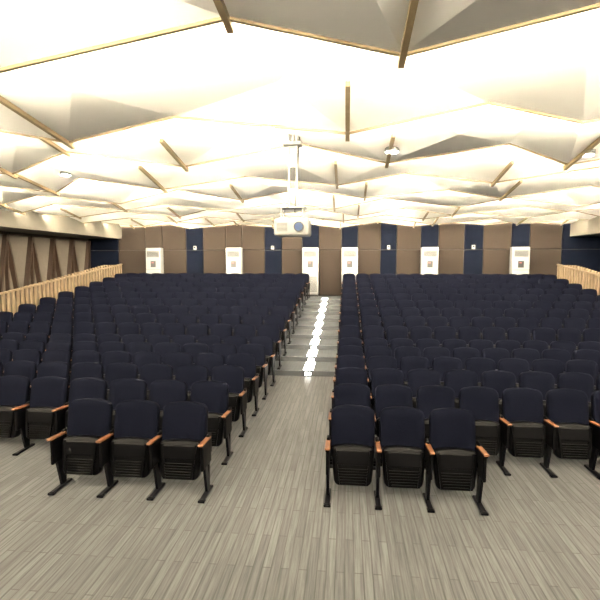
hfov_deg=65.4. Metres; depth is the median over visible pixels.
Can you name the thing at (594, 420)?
chair
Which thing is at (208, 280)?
chair
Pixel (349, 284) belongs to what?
chair
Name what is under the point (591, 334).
chair
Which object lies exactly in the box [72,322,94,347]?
chair
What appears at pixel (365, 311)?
chair
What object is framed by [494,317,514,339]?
chair
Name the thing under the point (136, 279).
chair
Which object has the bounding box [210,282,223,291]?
chair
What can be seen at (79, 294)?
chair
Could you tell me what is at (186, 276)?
chair
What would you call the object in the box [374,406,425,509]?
chair
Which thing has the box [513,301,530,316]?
chair
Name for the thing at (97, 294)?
chair
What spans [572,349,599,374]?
chair
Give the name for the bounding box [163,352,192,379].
chair
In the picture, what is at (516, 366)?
chair
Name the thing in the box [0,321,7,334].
chair
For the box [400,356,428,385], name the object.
chair
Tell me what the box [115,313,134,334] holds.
chair
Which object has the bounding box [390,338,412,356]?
chair
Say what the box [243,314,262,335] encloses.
chair
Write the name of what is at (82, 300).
chair
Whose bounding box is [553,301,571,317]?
chair
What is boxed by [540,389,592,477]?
chair
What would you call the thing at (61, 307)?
chair
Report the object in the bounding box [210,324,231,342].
chair
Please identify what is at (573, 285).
chair
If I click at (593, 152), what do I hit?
recessed light
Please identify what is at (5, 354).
chair
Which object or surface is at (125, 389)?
chair
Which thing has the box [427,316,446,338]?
chair
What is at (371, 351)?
chair
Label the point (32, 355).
chair
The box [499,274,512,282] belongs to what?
chair
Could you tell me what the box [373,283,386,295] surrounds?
chair
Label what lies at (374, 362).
chair
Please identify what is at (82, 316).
chair
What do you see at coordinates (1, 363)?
chair
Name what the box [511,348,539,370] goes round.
chair
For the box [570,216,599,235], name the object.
trim
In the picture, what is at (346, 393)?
chair
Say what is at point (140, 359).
chair
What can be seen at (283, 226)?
ceiling projector
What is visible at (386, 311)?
chair
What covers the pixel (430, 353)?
chair
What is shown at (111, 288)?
chair
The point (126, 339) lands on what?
chair
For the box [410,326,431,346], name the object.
chair
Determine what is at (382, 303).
chair
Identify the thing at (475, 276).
chair
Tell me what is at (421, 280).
chair
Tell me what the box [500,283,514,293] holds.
chair
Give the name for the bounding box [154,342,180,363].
chair
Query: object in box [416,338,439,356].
chair
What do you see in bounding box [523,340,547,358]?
chair
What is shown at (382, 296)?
chair
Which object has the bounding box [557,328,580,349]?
chair
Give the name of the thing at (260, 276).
chair
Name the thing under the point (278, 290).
chair
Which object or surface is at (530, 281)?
chair
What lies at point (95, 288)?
chair
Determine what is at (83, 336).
chair
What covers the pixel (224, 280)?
chair
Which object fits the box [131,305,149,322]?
chair
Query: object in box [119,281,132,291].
chair
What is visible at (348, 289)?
chair
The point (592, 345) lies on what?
chair
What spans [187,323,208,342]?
chair
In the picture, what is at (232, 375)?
chair
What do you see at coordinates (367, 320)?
chair
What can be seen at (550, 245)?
wall
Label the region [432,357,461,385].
chair
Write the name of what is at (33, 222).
trim
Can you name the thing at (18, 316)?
chair
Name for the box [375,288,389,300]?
chair
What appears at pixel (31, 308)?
chair
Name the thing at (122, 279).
chair
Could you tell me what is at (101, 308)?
chair
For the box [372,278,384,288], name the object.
chair
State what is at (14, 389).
chair
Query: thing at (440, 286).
chair
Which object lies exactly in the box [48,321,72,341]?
chair
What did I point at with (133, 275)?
chair
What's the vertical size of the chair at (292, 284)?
0.956 m
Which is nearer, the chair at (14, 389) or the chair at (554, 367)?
the chair at (14, 389)
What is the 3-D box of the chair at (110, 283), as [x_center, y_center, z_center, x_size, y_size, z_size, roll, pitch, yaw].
[-6.812,-0.177,16.610,0.598,0.956,0.425,0,5,0]
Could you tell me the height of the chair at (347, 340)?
0.956 m
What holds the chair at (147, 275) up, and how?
on the stairs
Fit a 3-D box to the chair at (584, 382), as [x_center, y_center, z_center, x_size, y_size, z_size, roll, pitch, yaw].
[3.815,1.504,6.439,0.565,0.956,0.457,0,5,6]
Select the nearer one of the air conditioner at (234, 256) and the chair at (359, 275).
the chair at (359, 275)
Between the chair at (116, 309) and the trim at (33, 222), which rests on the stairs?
the chair at (116, 309)
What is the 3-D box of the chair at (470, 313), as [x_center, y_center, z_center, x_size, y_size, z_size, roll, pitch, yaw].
[4.368,0.689,11.883,0.565,0.956,0.457,0,5,6]
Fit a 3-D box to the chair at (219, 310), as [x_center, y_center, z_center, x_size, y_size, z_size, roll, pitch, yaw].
[-2.228,0.639,12.503,0.598,0.956,0.425,0,5,0]
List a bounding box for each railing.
[0,264,121,316]
[557,264,599,294]
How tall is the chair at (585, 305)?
0.956 m
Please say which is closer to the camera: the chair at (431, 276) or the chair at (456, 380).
the chair at (456, 380)
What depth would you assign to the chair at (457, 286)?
15.52 m
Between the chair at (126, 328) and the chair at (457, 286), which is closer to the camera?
the chair at (126, 328)
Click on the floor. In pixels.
(263, 530)
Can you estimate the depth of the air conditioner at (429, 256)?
18.57 m
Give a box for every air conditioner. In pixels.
[146,248,163,273]
[226,248,242,273]
[302,247,318,295]
[341,247,357,286]
[420,247,438,274]
[509,247,529,274]
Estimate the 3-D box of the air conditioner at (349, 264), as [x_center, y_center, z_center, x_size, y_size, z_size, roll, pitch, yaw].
[2.026,-1.142,19.082,0.660,2.000,0.364,0,5,6]
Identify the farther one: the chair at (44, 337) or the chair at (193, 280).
the chair at (193, 280)
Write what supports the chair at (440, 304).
on the stairs
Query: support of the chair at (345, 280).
on the stairs
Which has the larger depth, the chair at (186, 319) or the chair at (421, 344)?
the chair at (186, 319)
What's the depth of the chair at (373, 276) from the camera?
17.59 m
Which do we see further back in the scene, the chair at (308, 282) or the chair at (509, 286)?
the chair at (308, 282)
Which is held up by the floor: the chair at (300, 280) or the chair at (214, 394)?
the chair at (214, 394)
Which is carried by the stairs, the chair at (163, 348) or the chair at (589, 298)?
the chair at (589, 298)
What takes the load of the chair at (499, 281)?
on the stairs
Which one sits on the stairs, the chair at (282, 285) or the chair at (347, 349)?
the chair at (282, 285)
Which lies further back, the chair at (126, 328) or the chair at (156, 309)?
the chair at (156, 309)
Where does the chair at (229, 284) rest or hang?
on the stairs
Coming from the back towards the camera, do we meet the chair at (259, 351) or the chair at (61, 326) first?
the chair at (61, 326)
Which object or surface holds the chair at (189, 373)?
on the floor
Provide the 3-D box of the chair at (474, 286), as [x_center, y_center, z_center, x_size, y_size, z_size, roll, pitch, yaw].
[5.772,-0.078,15.389,0.565,0.956,0.457,0,5,6]
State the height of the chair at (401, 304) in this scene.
0.956 m
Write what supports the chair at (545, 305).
on the stairs
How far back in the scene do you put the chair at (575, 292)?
14.31 m
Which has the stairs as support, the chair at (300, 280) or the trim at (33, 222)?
the chair at (300, 280)
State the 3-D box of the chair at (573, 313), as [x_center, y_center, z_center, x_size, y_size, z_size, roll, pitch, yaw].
[6.955,0.710,11.623,0.565,0.956,0.457,0,5,6]
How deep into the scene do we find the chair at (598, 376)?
6.50 m
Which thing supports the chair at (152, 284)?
on the stairs
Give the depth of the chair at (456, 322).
11.11 m
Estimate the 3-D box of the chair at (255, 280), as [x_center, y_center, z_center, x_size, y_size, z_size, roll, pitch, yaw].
[-1.768,-0.330,17.016,0.598,0.956,0.425,0,5,0]
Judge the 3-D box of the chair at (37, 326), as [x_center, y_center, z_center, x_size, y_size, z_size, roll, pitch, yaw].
[-6.264,0.995,11.084,0.598,0.956,0.425,0,5,0]
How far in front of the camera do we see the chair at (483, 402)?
5.73 m
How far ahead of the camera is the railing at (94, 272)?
15.57 m
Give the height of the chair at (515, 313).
0.956 m
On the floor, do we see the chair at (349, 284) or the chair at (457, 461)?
the chair at (457, 461)
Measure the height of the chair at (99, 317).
0.956 m
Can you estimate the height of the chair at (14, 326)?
0.956 m
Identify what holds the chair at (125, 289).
on the stairs
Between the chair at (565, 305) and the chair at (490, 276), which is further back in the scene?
the chair at (490, 276)
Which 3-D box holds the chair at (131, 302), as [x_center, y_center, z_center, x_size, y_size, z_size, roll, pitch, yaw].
[-4.887,0.422,13.681,0.598,0.956,0.425,0,5,0]
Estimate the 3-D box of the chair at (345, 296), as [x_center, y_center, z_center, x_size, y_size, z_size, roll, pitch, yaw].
[1.448,0.276,13.999,0.565,0.956,0.457,0,5,6]
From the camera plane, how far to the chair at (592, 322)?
10.81 m
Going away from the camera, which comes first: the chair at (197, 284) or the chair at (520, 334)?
the chair at (520, 334)
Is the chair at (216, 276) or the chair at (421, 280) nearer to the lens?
the chair at (421, 280)
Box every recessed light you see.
[60,171,71,175]
[385,146,398,153]
[567,171,579,174]
[583,149,595,156]
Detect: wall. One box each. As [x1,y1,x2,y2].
[0,231,90,311]
[88,222,599,295]
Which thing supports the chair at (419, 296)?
on the stairs
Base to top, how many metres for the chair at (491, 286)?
0.956 m
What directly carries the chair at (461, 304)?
on the stairs
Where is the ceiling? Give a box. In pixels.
[0,0,599,227]
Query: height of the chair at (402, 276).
0.956 m
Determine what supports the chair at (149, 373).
on the floor
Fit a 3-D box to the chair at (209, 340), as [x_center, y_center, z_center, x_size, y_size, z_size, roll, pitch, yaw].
[-1.955,1.236,9.740,0.598,0.956,0.425,0,5,0]
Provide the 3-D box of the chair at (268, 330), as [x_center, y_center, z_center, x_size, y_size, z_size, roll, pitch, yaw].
[-0.728,1.041,10.517,0.627,0.956,0.446,0,5,6]
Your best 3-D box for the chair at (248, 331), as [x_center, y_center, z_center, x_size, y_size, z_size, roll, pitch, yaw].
[-1.312,1.035,10.587,0.598,0.956,0.425,0,5,0]
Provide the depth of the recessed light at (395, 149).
6.30 m
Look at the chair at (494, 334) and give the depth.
10.15 m
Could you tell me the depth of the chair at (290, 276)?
17.88 m
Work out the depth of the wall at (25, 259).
16.90 m
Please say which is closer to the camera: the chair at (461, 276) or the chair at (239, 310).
the chair at (239, 310)
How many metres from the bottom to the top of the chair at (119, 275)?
0.956 m
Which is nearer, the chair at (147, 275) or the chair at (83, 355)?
the chair at (83, 355)
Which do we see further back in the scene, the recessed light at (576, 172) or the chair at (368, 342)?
the chair at (368, 342)
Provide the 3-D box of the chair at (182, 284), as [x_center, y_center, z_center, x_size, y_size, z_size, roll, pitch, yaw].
[-4.061,-0.154,16.334,0.598,0.956,0.425,0,5,0]
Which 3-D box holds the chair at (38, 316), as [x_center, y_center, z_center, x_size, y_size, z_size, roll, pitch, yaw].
[-6.722,0.797,12.042,0.598,0.956,0.425,0,5,0]
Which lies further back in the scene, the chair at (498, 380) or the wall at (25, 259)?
the wall at (25, 259)
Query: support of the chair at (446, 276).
on the stairs
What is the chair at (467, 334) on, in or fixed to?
on the stairs
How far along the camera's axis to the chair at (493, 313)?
11.91 m
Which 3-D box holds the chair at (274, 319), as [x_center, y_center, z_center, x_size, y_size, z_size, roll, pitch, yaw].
[-0.636,0.847,11.420,0.627,0.956,0.446,0,5,6]
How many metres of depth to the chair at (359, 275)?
17.64 m
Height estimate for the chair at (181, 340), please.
0.956 m
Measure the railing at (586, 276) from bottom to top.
2.413 m
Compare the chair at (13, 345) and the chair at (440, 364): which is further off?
the chair at (13, 345)
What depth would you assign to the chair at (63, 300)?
13.97 m
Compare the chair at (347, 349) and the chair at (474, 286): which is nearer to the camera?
the chair at (347, 349)
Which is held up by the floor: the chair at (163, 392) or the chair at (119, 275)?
the chair at (163, 392)
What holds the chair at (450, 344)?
on the floor
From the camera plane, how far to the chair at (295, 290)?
15.09 m
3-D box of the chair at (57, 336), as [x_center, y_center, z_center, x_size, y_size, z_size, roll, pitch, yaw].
[-5.256,1.209,10.072,0.598,0.956,0.425,0,5,0]
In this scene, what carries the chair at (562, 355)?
on the floor
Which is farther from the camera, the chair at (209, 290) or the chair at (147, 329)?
the chair at (209, 290)
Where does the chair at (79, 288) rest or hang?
on the stairs
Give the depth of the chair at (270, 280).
17.03 m
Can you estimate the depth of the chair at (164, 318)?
11.78 m
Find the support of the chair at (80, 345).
on the floor
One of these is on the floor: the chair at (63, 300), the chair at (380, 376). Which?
the chair at (380, 376)
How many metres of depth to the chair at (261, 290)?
15.22 m
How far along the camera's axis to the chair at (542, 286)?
15.26 m
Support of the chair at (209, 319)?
on the stairs
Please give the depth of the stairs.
12.56 m
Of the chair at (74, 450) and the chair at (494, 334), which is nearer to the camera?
the chair at (74, 450)
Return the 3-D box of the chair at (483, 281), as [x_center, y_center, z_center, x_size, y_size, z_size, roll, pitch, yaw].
[6.381,-0.267,16.240,0.565,0.956,0.457,0,5,6]
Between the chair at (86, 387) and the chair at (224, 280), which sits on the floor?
the chair at (86, 387)
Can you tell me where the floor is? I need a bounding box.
[0,375,599,599]
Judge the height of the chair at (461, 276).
0.956 m
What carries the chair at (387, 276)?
on the stairs
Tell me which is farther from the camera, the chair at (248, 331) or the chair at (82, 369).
the chair at (248, 331)
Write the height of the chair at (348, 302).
0.956 m
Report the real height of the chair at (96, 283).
0.956 m
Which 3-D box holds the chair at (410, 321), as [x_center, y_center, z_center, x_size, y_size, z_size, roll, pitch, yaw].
[2.724,0.870,11.136,0.565,0.956,0.457,0,5,6]
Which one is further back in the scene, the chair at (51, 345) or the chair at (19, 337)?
the chair at (19, 337)
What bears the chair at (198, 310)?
on the stairs
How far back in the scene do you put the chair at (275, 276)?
17.94 m
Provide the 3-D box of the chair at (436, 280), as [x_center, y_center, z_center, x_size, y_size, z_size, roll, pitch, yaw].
[4.829,-0.280,16.396,0.565,0.956,0.457,0,5,6]
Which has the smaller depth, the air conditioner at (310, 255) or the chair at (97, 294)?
the chair at (97, 294)
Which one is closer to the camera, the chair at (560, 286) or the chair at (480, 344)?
the chair at (480, 344)
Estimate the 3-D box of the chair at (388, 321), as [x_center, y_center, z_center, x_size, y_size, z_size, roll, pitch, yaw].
[2.206,0.866,11.188,0.565,0.956,0.457,0,5,6]
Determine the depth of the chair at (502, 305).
12.76 m
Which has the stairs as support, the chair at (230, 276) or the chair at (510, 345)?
the chair at (230, 276)
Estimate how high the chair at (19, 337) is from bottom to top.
0.956 m
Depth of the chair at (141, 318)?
11.83 m
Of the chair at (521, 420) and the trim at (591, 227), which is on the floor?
the chair at (521, 420)
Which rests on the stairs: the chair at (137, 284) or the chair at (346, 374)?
the chair at (137, 284)
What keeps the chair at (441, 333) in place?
on the stairs
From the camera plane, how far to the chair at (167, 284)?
16.46 m
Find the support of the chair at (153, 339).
on the floor
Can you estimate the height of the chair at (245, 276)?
0.956 m
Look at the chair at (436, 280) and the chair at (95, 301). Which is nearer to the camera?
the chair at (95, 301)
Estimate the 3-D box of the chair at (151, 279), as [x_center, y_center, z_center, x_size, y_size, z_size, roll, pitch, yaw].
[-5.619,-0.362,17.402,0.598,0.956,0.425,0,5,0]
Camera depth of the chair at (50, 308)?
13.07 m
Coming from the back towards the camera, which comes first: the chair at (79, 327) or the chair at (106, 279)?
the chair at (106, 279)
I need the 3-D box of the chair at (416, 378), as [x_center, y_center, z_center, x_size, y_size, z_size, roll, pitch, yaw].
[1.746,1.487,6.646,0.565,0.956,0.457,0,5,6]
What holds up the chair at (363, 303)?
on the stairs
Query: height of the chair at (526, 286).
0.956 m
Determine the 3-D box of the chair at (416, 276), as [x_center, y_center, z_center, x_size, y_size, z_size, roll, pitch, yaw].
[4.404,-0.478,17.350,0.565,0.956,0.457,0,5,6]
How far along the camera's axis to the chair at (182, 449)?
5.03 m
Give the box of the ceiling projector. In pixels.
[274,134,310,236]
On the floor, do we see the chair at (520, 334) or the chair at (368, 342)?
the chair at (368, 342)
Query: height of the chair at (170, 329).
0.956 m
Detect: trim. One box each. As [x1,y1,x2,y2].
[0,208,121,238]
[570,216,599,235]
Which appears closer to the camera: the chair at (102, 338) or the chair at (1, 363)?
the chair at (1, 363)
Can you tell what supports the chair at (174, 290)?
on the stairs
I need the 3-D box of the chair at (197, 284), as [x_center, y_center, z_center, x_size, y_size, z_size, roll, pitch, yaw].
[-3.510,-0.150,16.279,0.598,0.956,0.425,0,5,0]
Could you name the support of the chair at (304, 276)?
on the stairs
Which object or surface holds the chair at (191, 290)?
on the stairs
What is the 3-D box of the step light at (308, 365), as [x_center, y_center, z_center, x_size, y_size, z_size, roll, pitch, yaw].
[0.584,0.785,14.266,0.255,1.073,8.235,0,5,6]
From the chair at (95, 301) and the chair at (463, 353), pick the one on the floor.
the chair at (463, 353)
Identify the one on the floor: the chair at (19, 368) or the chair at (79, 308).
the chair at (19, 368)
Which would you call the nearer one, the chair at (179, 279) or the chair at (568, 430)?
the chair at (568, 430)
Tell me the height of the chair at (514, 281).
0.956 m
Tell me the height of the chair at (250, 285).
0.956 m
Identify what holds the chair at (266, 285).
on the stairs
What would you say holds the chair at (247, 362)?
on the floor
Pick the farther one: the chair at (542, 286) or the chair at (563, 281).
the chair at (563, 281)
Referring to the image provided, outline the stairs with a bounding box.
[270,296,363,376]
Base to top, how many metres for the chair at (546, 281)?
0.956 m
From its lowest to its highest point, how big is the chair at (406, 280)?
0.956 m
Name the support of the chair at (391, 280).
on the stairs
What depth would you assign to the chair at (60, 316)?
12.05 m
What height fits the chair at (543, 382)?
0.956 m
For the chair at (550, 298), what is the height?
0.956 m
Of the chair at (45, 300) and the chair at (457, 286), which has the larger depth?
the chair at (457, 286)
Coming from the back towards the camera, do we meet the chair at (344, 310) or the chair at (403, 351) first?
the chair at (344, 310)
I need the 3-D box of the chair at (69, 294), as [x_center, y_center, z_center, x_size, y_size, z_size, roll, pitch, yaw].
[-7.546,0.206,14.860,0.598,0.956,0.425,0,5,0]
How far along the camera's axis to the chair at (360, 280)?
16.74 m
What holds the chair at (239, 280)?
on the stairs
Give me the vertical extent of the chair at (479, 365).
0.956 m
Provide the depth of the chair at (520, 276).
17.07 m
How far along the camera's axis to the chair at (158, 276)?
18.38 m
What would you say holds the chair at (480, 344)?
on the floor
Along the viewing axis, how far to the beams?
5.77 m
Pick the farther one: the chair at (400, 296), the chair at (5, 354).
the chair at (400, 296)
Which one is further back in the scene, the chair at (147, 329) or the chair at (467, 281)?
the chair at (467, 281)
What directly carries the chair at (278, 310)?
on the stairs
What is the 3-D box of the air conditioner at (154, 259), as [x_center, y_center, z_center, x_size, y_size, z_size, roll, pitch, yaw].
[-6.183,-1.209,19.905,0.660,2.000,0.364,0,5,6]
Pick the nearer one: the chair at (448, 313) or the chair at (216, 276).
the chair at (448, 313)
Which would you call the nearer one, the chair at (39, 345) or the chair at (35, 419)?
the chair at (35, 419)
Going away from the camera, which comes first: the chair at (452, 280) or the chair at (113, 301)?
the chair at (113, 301)
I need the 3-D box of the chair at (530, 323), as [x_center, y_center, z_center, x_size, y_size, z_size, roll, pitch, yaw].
[5.311,0.891,10.876,0.565,0.956,0.457,0,5,6]
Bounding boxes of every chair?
[0,311,12,323]
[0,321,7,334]
[0,340,18,358]
[0,348,11,370]
[0,361,3,375]
[0,375,29,437]
[1,321,28,339]
[2,332,24,349]
[3,349,41,375]
[4,360,36,385]
[7,312,32,332]
[11,376,68,455]
[12,340,44,360]
[13,304,35,317]
[25,321,50,337]
[25,333,48,349]
[29,312,52,330]
[29,361,69,400]
[36,297,55,310]
[36,304,54,315]
[36,350,70,377]
[41,340,71,362]
[45,333,71,350]
[46,398,112,494]
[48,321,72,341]
[50,312,72,334]
[52,304,72,323]
[52,377,107,432]
[54,297,73,313]
[56,291,73,304]
[67,362,103,401]
[69,350,100,382]
[70,341,98,368]
[71,333,96,357]
[72,312,92,335]
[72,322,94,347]
[73,286,88,299]
[73,291,89,307]
[73,297,90,315]
[73,304,91,321]
[89,281,102,292]
[90,286,104,298]
[91,291,106,305]
[92,297,108,313]
[93,304,110,322]
[94,313,113,333]
[95,322,116,341]
[96,400,159,497]
[97,334,120,351]
[99,341,125,363]
[102,277,115,286]
[102,351,130,378]
[104,281,117,290]
[105,286,120,294]
[105,363,137,399]
[109,298,126,312]
[109,378,146,429]
[112,305,129,322]
[114,273,126,279]
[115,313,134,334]
[116,277,129,286]
[118,322,139,341]
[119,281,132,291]
[121,286,135,297]
[122,334,145,351]
[127,298,144,312]
[127,342,152,363]
[128,273,139,280]
[130,277,143,286]
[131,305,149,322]
[132,351,161,378]
[134,282,147,291]
[135,313,154,334]
[137,286,151,297]
[140,364,172,399]
[141,273,153,281]
[141,323,161,341]
[145,277,157,286]
[146,401,212,502]
[147,335,170,351]
[149,282,162,291]
[149,379,187,430]
[151,305,168,322]
[153,286,167,297]
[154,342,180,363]
[155,274,166,281]
[156,313,176,334]
[159,277,171,286]
[163,323,184,342]
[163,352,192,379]
[164,282,177,291]
[168,274,180,281]
[169,287,183,297]
[172,335,195,351]
[173,277,186,286]
[175,364,207,400]
[178,313,197,334]
[179,282,192,291]
[182,274,194,281]
[182,343,208,363]
[185,287,199,297]
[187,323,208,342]
[188,277,200,286]
[190,305,208,322]
[190,380,232,464]
[194,282,207,291]
[195,353,223,379]
[196,274,207,281]
[198,335,220,352]
[199,314,218,334]
[201,287,216,297]
[202,278,215,286]
[209,274,221,281]
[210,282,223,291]
[210,306,228,323]
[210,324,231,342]
[211,343,236,364]
[211,365,247,436]
[217,278,229,286]
[218,287,232,298]
[221,314,240,335]
[223,274,235,281]
[223,336,246,352]
[225,282,238,291]
[227,353,259,415]
[230,306,248,323]
[231,278,244,286]
[234,324,255,343]
[237,274,249,281]
[239,344,268,399]
[241,282,254,292]
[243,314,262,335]
[246,278,259,286]
[249,336,275,385]
[251,274,263,281]
[251,287,265,298]
[256,282,270,292]
[257,324,281,369]
[261,278,274,286]
[265,274,278,281]
[265,314,286,355]
[268,287,282,298]
[271,306,291,343]
[272,282,286,292]
[276,278,289,286]
[276,299,294,333]
[280,274,292,282]
[280,293,298,325]
[284,287,300,317]
[288,282,303,310]
[291,278,305,304]
[294,274,308,299]
[300,273,309,297]
[323,405,375,507]
[328,383,370,467]
[331,367,366,408]
[333,355,364,387]
[334,345,362,372]
[336,337,361,362]
[337,325,359,352]
[338,307,358,327]
[338,315,358,338]
[339,299,357,318]
[340,287,356,303]
[340,293,356,310]
[341,274,354,283]
[341,278,355,291]
[341,282,355,297]
[356,274,368,284]
[356,278,369,292]
[357,282,371,295]
[357,287,372,303]
[358,293,374,311]
[359,299,375,320]
[359,307,378,329]
[360,315,380,340]
[361,325,383,352]
[363,338,386,363]
[365,346,391,386]
[367,355,396,403]
[370,274,382,284]
[371,368,403,412]
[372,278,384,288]
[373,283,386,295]
[373,384,412,469]
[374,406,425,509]
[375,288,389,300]
[376,293,391,307]
[378,300,394,317]
[381,307,398,326]
[383,316,402,338]
[384,274,396,282]
[386,278,399,288]
[386,326,407,346]
[389,283,402,293]
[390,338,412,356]
[391,288,405,299]
[394,293,409,307]
[394,346,420,369]
[397,300,413,315]
[398,274,410,282]
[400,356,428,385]
[401,278,414,287]
[401,307,418,325]
[404,283,418,293]
[405,316,424,338]
[407,369,440,407]
[408,288,422,299]
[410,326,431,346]
[412,293,427,307]
[413,274,424,282]
[416,278,429,287]
[416,300,432,315]
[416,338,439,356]
[416,385,454,451]
[420,283,433,293]
[421,307,439,325]
[423,347,449,369]
[423,408,488,515]
[427,274,439,282]
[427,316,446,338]
[431,278,444,287]
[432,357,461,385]
[434,326,455,346]
[435,300,452,315]
[436,283,449,293]
[441,274,453,282]
[442,308,460,325]
[442,339,465,356]
[444,370,477,407]
[446,278,459,287]
[449,316,469,338]
[452,283,465,293]
[452,347,478,369]
[454,300,471,315]
[455,274,468,282]
[458,327,480,346]
[459,386,500,455]
[461,278,474,287]
[462,308,481,326]
[465,357,494,386]
[468,283,482,293]
[469,339,492,357]
[470,274,482,282]
[471,317,491,338]
[474,300,491,316]
[476,278,490,287]
[481,370,515,413]
[482,327,504,347]
[482,348,508,369]
[483,308,502,326]
[484,274,497,282]
[484,283,498,293]
[492,278,505,287]
[493,301,510,316]
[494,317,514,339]
[495,340,520,357]
[496,387,545,475]
[498,358,528,386]
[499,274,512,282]
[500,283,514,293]
[504,308,523,326]
[507,279,521,287]
[507,327,530,347]
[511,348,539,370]
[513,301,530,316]
[514,274,526,282]
[517,283,531,293]
[517,317,538,339]
[519,371,554,415]
[523,279,536,287]
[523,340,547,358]
[525,308,545,327]
[528,274,541,282]
[531,359,563,388]
[532,328,555,348]
[533,283,548,293]
[533,301,550,316]
[538,279,552,288]
[539,294,556,308]
[540,317,561,340]
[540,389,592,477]
[542,349,570,372]
[543,274,556,283]
[547,309,566,327]
[550,283,564,294]
[550,341,575,359]
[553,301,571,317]
[554,279,568,288]
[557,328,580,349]
[557,372,593,416]
[558,294,575,308]
[562,289,578,301]
[563,318,585,341]
[565,359,597,390]
[566,283,581,294]
[568,309,588,328]
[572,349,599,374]
[573,301,591,318]
[577,294,594,309]
[578,341,599,351]
[580,289,596,301]
[583,328,599,341]
[584,390,599,479]
[587,318,599,328]
[590,309,599,317]
[593,301,599,309]
[596,374,599,390]
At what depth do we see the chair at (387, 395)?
5.86 m
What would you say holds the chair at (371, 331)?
on the stairs
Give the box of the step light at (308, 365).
[302,298,327,374]
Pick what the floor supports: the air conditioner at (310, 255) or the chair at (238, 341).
the chair at (238, 341)
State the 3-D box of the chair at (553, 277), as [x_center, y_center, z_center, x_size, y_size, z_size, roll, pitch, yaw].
[9.090,-0.440,16.877,0.594,0.956,0.446,0,5,6]
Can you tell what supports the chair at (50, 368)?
on the floor
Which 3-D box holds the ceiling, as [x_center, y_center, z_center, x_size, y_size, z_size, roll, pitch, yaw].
[0.160,-2.350,8.414,21.000,0.498,21.700,0,5,6]
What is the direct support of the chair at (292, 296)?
on the stairs
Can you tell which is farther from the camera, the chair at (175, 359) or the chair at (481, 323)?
the chair at (481, 323)
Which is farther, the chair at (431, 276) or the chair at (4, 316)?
the chair at (431, 276)
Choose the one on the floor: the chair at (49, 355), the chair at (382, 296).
the chair at (49, 355)
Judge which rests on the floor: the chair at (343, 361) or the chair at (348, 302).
the chair at (343, 361)
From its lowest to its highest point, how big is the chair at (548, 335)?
0.956 m
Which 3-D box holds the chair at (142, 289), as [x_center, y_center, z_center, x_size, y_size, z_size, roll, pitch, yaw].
[-5.253,0.030,15.542,0.598,0.956,0.425,0,5,0]
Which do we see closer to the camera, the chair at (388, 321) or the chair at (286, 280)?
the chair at (388, 321)
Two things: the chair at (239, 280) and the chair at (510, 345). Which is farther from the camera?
the chair at (239, 280)
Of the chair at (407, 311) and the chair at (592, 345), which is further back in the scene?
the chair at (407, 311)
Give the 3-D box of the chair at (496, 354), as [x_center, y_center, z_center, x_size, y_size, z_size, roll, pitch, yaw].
[3.482,1.351,8.315,0.565,0.956,0.457,0,5,6]
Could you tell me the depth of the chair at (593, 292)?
14.26 m
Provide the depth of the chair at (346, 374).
6.83 m
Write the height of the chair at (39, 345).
0.956 m
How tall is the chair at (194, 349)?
0.956 m
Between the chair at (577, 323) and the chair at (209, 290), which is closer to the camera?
the chair at (577, 323)
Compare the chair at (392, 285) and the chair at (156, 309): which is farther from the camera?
the chair at (392, 285)
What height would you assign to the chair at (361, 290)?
0.956 m
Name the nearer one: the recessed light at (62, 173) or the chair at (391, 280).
the recessed light at (62, 173)
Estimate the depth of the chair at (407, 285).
15.68 m
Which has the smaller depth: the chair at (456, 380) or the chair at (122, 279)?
the chair at (456, 380)
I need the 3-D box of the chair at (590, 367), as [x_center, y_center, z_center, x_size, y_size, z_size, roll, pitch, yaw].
[4.425,1.434,7.299,0.565,0.956,0.457,0,5,6]
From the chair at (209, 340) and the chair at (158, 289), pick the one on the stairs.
the chair at (158, 289)
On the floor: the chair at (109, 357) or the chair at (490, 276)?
the chair at (109, 357)
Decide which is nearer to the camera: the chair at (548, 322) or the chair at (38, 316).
the chair at (548, 322)
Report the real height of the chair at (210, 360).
0.956 m
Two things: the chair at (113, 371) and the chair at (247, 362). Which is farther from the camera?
the chair at (247, 362)
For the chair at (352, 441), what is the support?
on the floor
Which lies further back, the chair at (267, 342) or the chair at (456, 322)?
the chair at (456, 322)
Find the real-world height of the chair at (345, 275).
0.956 m
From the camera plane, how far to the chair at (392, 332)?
10.36 m
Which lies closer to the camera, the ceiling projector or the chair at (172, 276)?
the ceiling projector
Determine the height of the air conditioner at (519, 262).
2.000 m
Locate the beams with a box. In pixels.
[0,0,599,228]
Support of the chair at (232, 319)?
on the stairs
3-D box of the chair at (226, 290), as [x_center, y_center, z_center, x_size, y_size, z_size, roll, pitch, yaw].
[-2.502,0.053,15.266,0.598,0.956,0.425,0,5,0]
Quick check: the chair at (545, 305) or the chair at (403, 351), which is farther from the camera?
the chair at (545, 305)
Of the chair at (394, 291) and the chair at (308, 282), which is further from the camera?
the chair at (308, 282)
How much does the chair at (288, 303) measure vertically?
0.956 m
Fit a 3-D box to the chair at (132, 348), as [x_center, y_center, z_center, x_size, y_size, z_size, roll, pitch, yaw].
[-3.147,1.301,8.938,0.598,0.956,0.425,0,5,0]
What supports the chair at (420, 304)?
on the stairs
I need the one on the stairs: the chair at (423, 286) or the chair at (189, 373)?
the chair at (423, 286)
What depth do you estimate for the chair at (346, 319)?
11.37 m
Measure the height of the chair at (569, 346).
0.956 m
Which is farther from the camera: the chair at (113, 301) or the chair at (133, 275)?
the chair at (133, 275)
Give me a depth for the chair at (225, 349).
8.84 m
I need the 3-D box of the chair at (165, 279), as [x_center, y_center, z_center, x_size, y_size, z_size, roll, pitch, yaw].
[-5.069,-0.357,17.347,0.598,0.956,0.425,0,5,0]
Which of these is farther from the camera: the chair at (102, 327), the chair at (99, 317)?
the chair at (99, 317)
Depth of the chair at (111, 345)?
9.07 m
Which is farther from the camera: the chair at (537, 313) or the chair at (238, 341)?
the chair at (537, 313)
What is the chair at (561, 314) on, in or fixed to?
on the stairs
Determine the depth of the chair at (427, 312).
12.06 m

